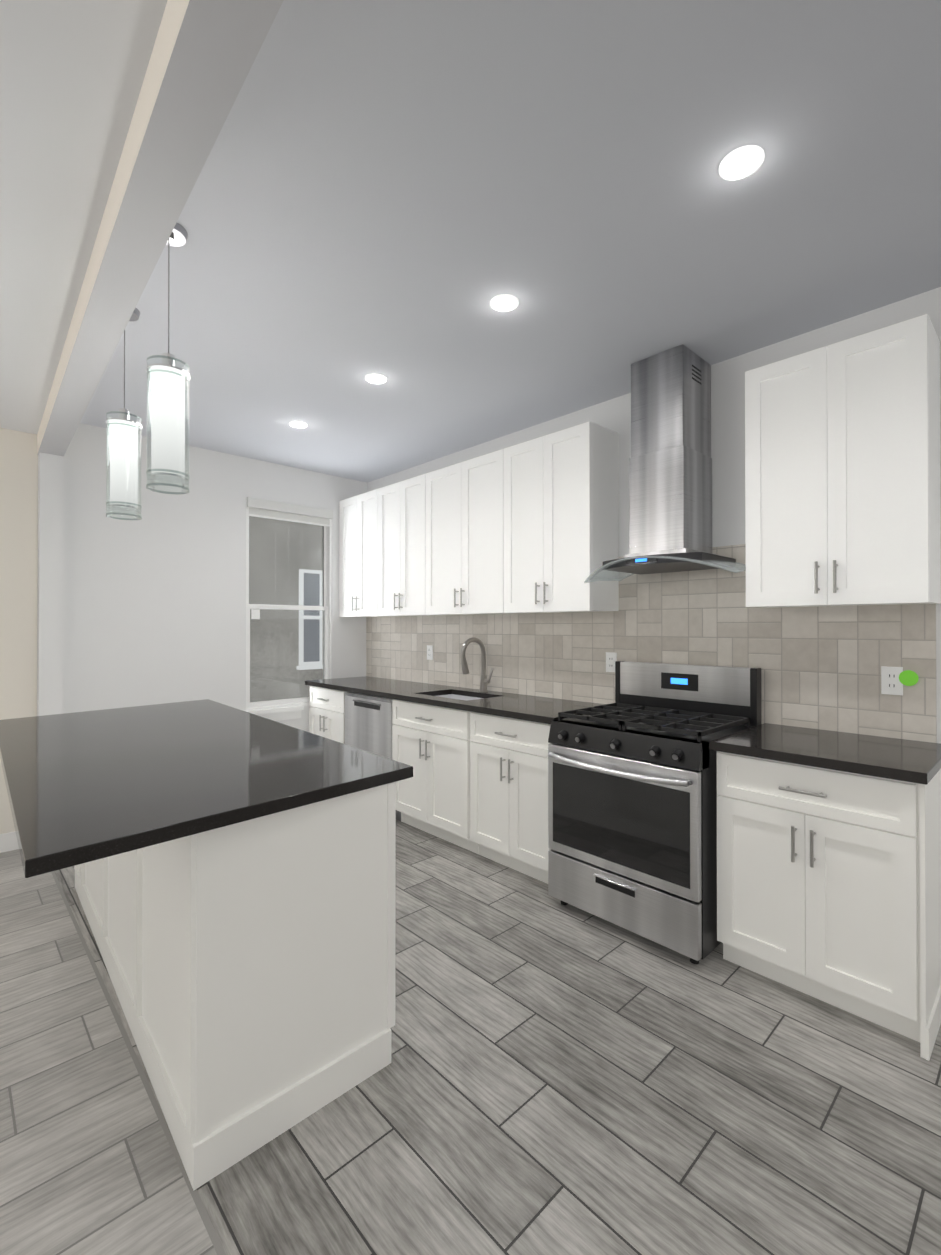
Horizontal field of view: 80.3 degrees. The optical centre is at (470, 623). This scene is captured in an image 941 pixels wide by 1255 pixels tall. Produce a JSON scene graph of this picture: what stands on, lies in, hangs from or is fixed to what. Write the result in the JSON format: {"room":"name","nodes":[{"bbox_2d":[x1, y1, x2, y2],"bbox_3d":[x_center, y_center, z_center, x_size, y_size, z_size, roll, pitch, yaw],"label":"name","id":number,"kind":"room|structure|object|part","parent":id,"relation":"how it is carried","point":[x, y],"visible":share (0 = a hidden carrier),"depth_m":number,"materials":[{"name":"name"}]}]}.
{"room":"kitchen","nodes":[
{"label":"kitchen","id":0,"kind":"room"},
{"bbox_2d":[0,423,366,833],"bbox_3d":[-3.267,0.029,3.107,6.220,2.720,0.120,0,0,-43],"label":"wall","id":1,"kind":"structure","parent":0,"point":[154,605],"depth_m":3.94,"materials":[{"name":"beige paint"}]},
{"bbox_2d":[0,831,18,852],"bbox_3d":[-4.098,1.330,2.224,3.744,0.110,0.014,0,0,-43],"label":"baseboard","id":2,"kind":"structure","parent":1,"relation":"attached to","point":[8,842],"depth_m":3.40,"materials":[{"name":"white paint"}]},
{"bbox_2d":[246,497,331,720],"bbox_3d":[-1.546,-0.104,4.707,0.788,1.803,0.155,0,0,-43],"label":"window","id":3,"kind":"structure","parent":1,"relation":"in","point":[281,709],"depth_m":4.71,"materials":[{"name":"white"}]},
{"bbox_2d":[247,497,332,526],"bbox_3d":[-1.501,-0.933,4.687,0.752,0.140,0.048,0,0,-43],"label":"window blind","id":4,"kind":"object","parent":3,"relation":"attached to","point":[263,508],"visible":0.98,"depth_m":4.66,"materials":[{"name":"white fabric"}]},
{"bbox_2d":[0,820,940,1254],"bbox_3d":[-0.564,1.424,0.233,6.420,0.100,7.960,0,0,-43],"label":"floor","id":5,"kind":"structure","parent":0,"point":[554,1078],"depth_m":1.57,"materials":[{"name":"grey tile"}]},
{"bbox_2d":[37,452,63,715],"bbox_3d":[-2.663,0.163,3.531,0.121,2.458,0.088,0,0,-43],"label":"column","id":6,"kind":"structure","parent":5,"relation":"on","point":[50,595],"depth_m":3.50,"materials":[{"name":"white paint"}]},
{"bbox_2d":[74,860,97,944],"bbox_3d":[-1.365,0.948,2.587,0.658,0.876,0.672,0,0,-43],"label":"base cabinet","id":7,"kind":"object","parent":5,"relation":"on","point":[86,874],"depth_m":2.61,"materials":[{"name":"white wood"}]},
{"bbox_2d":[0,699,412,877],"bbox_3d":[-1.269,0.489,2.317,1.104,0.036,2.322,0,0,-43],"label":"countertop","id":8,"kind":"structure","parent":7,"relation":"on","point":[85,787],"depth_m":1.75,"materials":[{"name":"stone"}]},
{"bbox_2d":[98,853,121,1006],"bbox_3d":[-0.995,0.946,2.195,0.658,0.876,0.672,0,0,-43],"label":"base cabinet","id":9,"kind":"object","parent":5,"relation":"on","point":[109,868],"depth_m":2.21,"materials":[{"name":"white wood"}]},
{"bbox_2d":[122,782,395,1190],"bbox_3d":[-0.648,0.944,1.816,0.673,0.876,0.619,0,0,-43],"label":"base cabinet","id":10,"kind":"object","parent":5,"relation":"on","point":[250,965],"depth_m":1.55,"materials":[{"name":"white wood"}]},
{"bbox_2d":[309,686,345,743],"bbox_3d":[-0.984,0.959,4.740,0.626,0.875,0.586,0,0,-43],"label":"base cabinet","id":11,"kind":"object","parent":5,"relation":"on","point":[326,713],"visible":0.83,"depth_m":4.52,"materials":[{"name":"white wood"}]},
{"bbox_2d":[345,692,400,820],"bbox_3d":[-0.561,0.957,4.302,0.596,0.875,0.620,0,0,-43],"label":"dishwasher","id":12,"kind":"object","parent":5,"relation":"on","point":[368,723],"visible":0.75,"depth_m":4.08,"materials":[{"name":"silver metal"}]},
{"bbox_2d":[392,694,483,853],"bbox_3d":[-0.081,0.954,3.783,0.626,0.876,0.782,0,0,-43],"label":"base cabinet","id":13,"kind":"object","parent":5,"relation":"on","point":[431,744],"visible":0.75,"depth_m":3.55,"materials":[{"name":"white wood"}]},
{"bbox_2d":[305,676,608,723],"bbox_3d":[-0.272,0.498,3.995,0.616,0.036,2.671,0,0,-43],"label":"countertop","id":14,"kind":"structure","parent":13,"relation":"on","point":[545,710],"depth_m":3.62,"materials":[{"name":"stone"}]},
{"bbox_2d":[438,694,483,700],"bbox_3d":[-0.081,0.615,3.785,0.358,0.200,0.548,0,0,-43],"label":"sink basin","id":15,"kind":"object","parent":14,"relation":"in","point":[460,697],"depth_m":4.03,"materials":[{"name":"silver metal"}]},
{"bbox_2d":[461,637,493,691],"bbox_3d":[0.041,0.286,3.876,0.252,0.386,0.105,0,0,-43],"label":"faucet","id":16,"kind":"object","parent":14,"relation":"on","point":[484,680],"visible":1,"depth_m":3.92,"materials":[{"name":"silver metal"}]},
{"bbox_2d":[470,712,550,883],"bbox_3d":[0.412,0.952,3.260,0.626,0.875,0.647,0,0,-43],"label":"base cabinet","id":17,"kind":"object","parent":5,"relation":"on","point":[509,792],"visible":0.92,"depth_m":3.07,"materials":[{"name":"white wood"}]},
{"bbox_2d":[548,661,760,963],"bbox_3d":[0.864,0.798,2.690,0.738,1.176,0.762,0,0,-43],"label":"range","id":18,"kind":"object","parent":5,"relation":"on","point":[632,808],"visible":0.94,"depth_m":2.48,"materials":[{"name":"silver metal"}]},
{"bbox_2d":[717,751,940,1060],"bbox_3d":[1.417,0.946,2.195,0.626,0.875,0.673,0,0,-43],"label":"base cabinet","id":19,"kind":"object","parent":5,"relation":"on","point":[828,886],"visible":0.98,"depth_m":1.96,"materials":[{"name":"white wood"}]},
{"bbox_2d":[709,723,940,784],"bbox_3d":[1.418,0.488,2.204,0.616,0.036,0.685,0,0,-43],"label":"countertop","id":20,"kind":"structure","parent":19,"relation":"on","point":[913,761],"depth_m":2.09,"materials":[{"name":"stone"}]},
{"bbox_2d":[0,0,940,482],"bbox_3d":[-0.564,-1.331,0.248,6.420,0.230,7.960,0,0,-43],"label":"ceiling","id":21,"kind":"structure","parent":0,"point":[398,194],"depth_m":1.76,"materials":[{"name":"paint"}]},
{"bbox_2d":[106,307,141,519],"bbox_3d":[-1.467,-0.892,2.362,0.132,0.883,0.132,0,0,-43],"label":"pendant light","id":22,"kind":"object","parent":21,"relation":"hanging from","point":[123,461],"visible":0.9,"depth_m":2.33,"materials":[{"name":"white glass"}]},
{"bbox_3d":[-1.467,-0.664,2.361,0.129,0.426,0.129,0,0,-43],"label":"glass","id":23,"kind":"part","parent":22,"relation":"part of","materials":[{"name":"white glass"}]},
{"bbox_2d":[37,0,283,455],"bbox_3d":[-0.128,-1.213,0.658,0.394,0.258,7.756,0,0,-43],"label":"ceiling beam","id":24,"kind":"structure","parent":21,"relation":"attached to","point":[204,54],"depth_m":1.34,"materials":[{"name":"white"}]},
{"bbox_2d":[146,222,189,493],"bbox_3d":[-1.023,-0.895,1.888,0.132,0.883,0.132,0,0,-43],"label":"pendant light","id":25,"kind":"object","parent":21,"relation":"hanging from","point":[168,382],"visible":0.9,"depth_m":1.85,"materials":[{"name":"white glass"}]},
{"bbox_3d":[-1.023,-0.666,1.887,0.129,0.426,0.129,0,0,-43],"label":"glass","id":26,"kind":"part","parent":25,"relation":"part of","materials":[{"name":"white glass"}]},
{"bbox_2d":[289,421,307,427],"bbox_3d":[-1.142,-1.323,3.703,0.120,0.006,0.120,0,0,-43],"label":"recessed light","id":27,"kind":"object","parent":21,"relation":"in","point":[298,424],"visible":1,"depth_m":3.69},
{"bbox_2d":[365,373,386,383],"bbox_3d":[-0.511,-1.327,3.019,0.120,0.006,0.120,0,0,-43],"label":"recessed light","id":28,"kind":"object","parent":21,"relation":"in","point":[374,378],"visible":1,"depth_m":3.01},
{"bbox_2d":[490,294,518,311],"bbox_3d":[0.141,-1.331,2.314,0.120,0.006,0.120,0,0,-43],"label":"recessed light","id":29,"kind":"object","parent":21,"relation":"in","point":[504,302],"visible":1,"depth_m":2.31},
{"bbox_2d":[719,145,764,180],"bbox_3d":[0.785,-1.334,1.616,0.120,0.006,0.120,0,0,-43],"label":"recessed light","id":30,"kind":"object","parent":21,"relation":"in","point":[742,162],"visible":1,"depth_m":1.61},
{"bbox_2d":[367,287,940,743],"bbox_3d":[1.736,0.026,2.423,0.120,2.720,7.980,0,0,-43],"label":"wall","id":31,"kind":"structure","parent":0,"point":[727,417],"depth_m":2.81,"materials":[{"name":"white paint"}]},
{"bbox_2d":[339,489,385,616],"bbox_3d":[-0.874,-0.582,4.851,0.326,1.039,0.604,0,0,-43],"label":"upper cabinet","id":32,"kind":"object","parent":31,"relation":"attached to","point":[358,566],"visible":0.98,"depth_m":4.75,"materials":[{"name":"white wood"}]},
{"bbox_2d":[378,474,428,615],"bbox_3d":[-0.453,-0.584,4.405,0.326,1.039,0.614,0,0,-43],"label":"upper cabinet","id":33,"kind":"object","parent":31,"relation":"attached to","point":[401,547],"visible":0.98,"depth_m":4.30,"materials":[{"name":"white wood"}]},
{"bbox_2d":[425,449,513,614],"bbox_3d":[0.029,-0.587,3.894,0.326,1.039,0.782,0,0,-43],"label":"upper cabinet","id":34,"kind":"object","parent":31,"relation":"attached to","point":[464,537],"visible":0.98,"depth_m":3.77,"materials":[{"name":"white wood"}]},
{"bbox_2d":[504,421,618,612],"bbox_3d":[0.521,-0.590,3.371,0.326,1.039,0.647,0,0,-43],"label":"upper cabinet","id":35,"kind":"object","parent":31,"relation":"attached to","point":[560,516],"visible":1,"depth_m":3.22,"materials":[{"name":"white wood"}]},
{"bbox_2d":[366,544,936,742],"bbox_3d":[0.440,0.065,3.701,0.010,0.906,4.098,0,0,-43],"label":"backsplash","id":36,"kind":"structure","parent":31,"relation":"attached to","point":[820,666],"depth_m":2.87,"materials":[{"name":"tile"}]},
{"bbox_2d":[427,645,432,659],"bbox_3d":[-0.329,0.232,4.502,0.007,0.116,0.072,0,0,-43],"label":"electrical outlet","id":37,"kind":"object","parent":36,"relation":"attached to","point":[429,652],"visible":1,"depth_m":4.50,"materials":[{"name":"white plastic"}]},
{"bbox_2d":[606,652,616,671],"bbox_3d":[0.827,0.225,3.277,0.007,0.116,0.072,0,0,-43],"label":"electrical outlet","id":38,"kind":"object","parent":36,"relation":"attached to","point":[611,658],"visible":0.83,"depth_m":3.28,"materials":[{"name":"white plastic"}]},
{"bbox_2d":[881,666,918,694],"bbox_3d":[1.760,0.235,2.287,0.008,0.116,0.123,0,0,-43],"label":"electrical outlet","id":39,"kind":"object","parent":36,"relation":"attached to","point":[894,680],"visible":1,"depth_m":2.29,"materials":[{"name":"white plastic"}]},
{"bbox_2d":[584,344,745,582],"bbox_3d":[0.953,-0.774,2.782,0.508,1.108,0.794,0,0,-43],"label":"range hood","id":40,"kind":"object","parent":31,"relation":"attached to","point":[670,494],"visible":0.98,"depth_m":2.73,"materials":[{"name":"silver metal"}]},
{"bbox_3d":[0.952,-0.281,2.778,0.505,0.122,0.794,0,0,-43],"label":"glass","id":41,"kind":"part","parent":40,"relation":"part of","materials":[{"name":"grey"}]},
{"bbox_2d":[745,314,940,607],"bbox_3d":[1.518,-0.595,2.315,0.326,1.039,0.629,0,0,-43],"label":"upper cabinet","id":42,"kind":"object","parent":31,"relation":"attached to","point":[842,473],"visible":1,"depth_m":2.19,"materials":[{"name":"white wood"}]},
{"label":"outside","id":43,"kind":"structure","parent":0,"visible":0},
{"bbox_2d":[249,516,322,701],"bbox_3d":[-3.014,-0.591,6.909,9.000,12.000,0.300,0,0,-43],"label":"window pane","id":44,"kind":"structure","parent":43,"point":[287,595],"depth_m":7.37,"materials":[{"name":"glass"}]}
]}

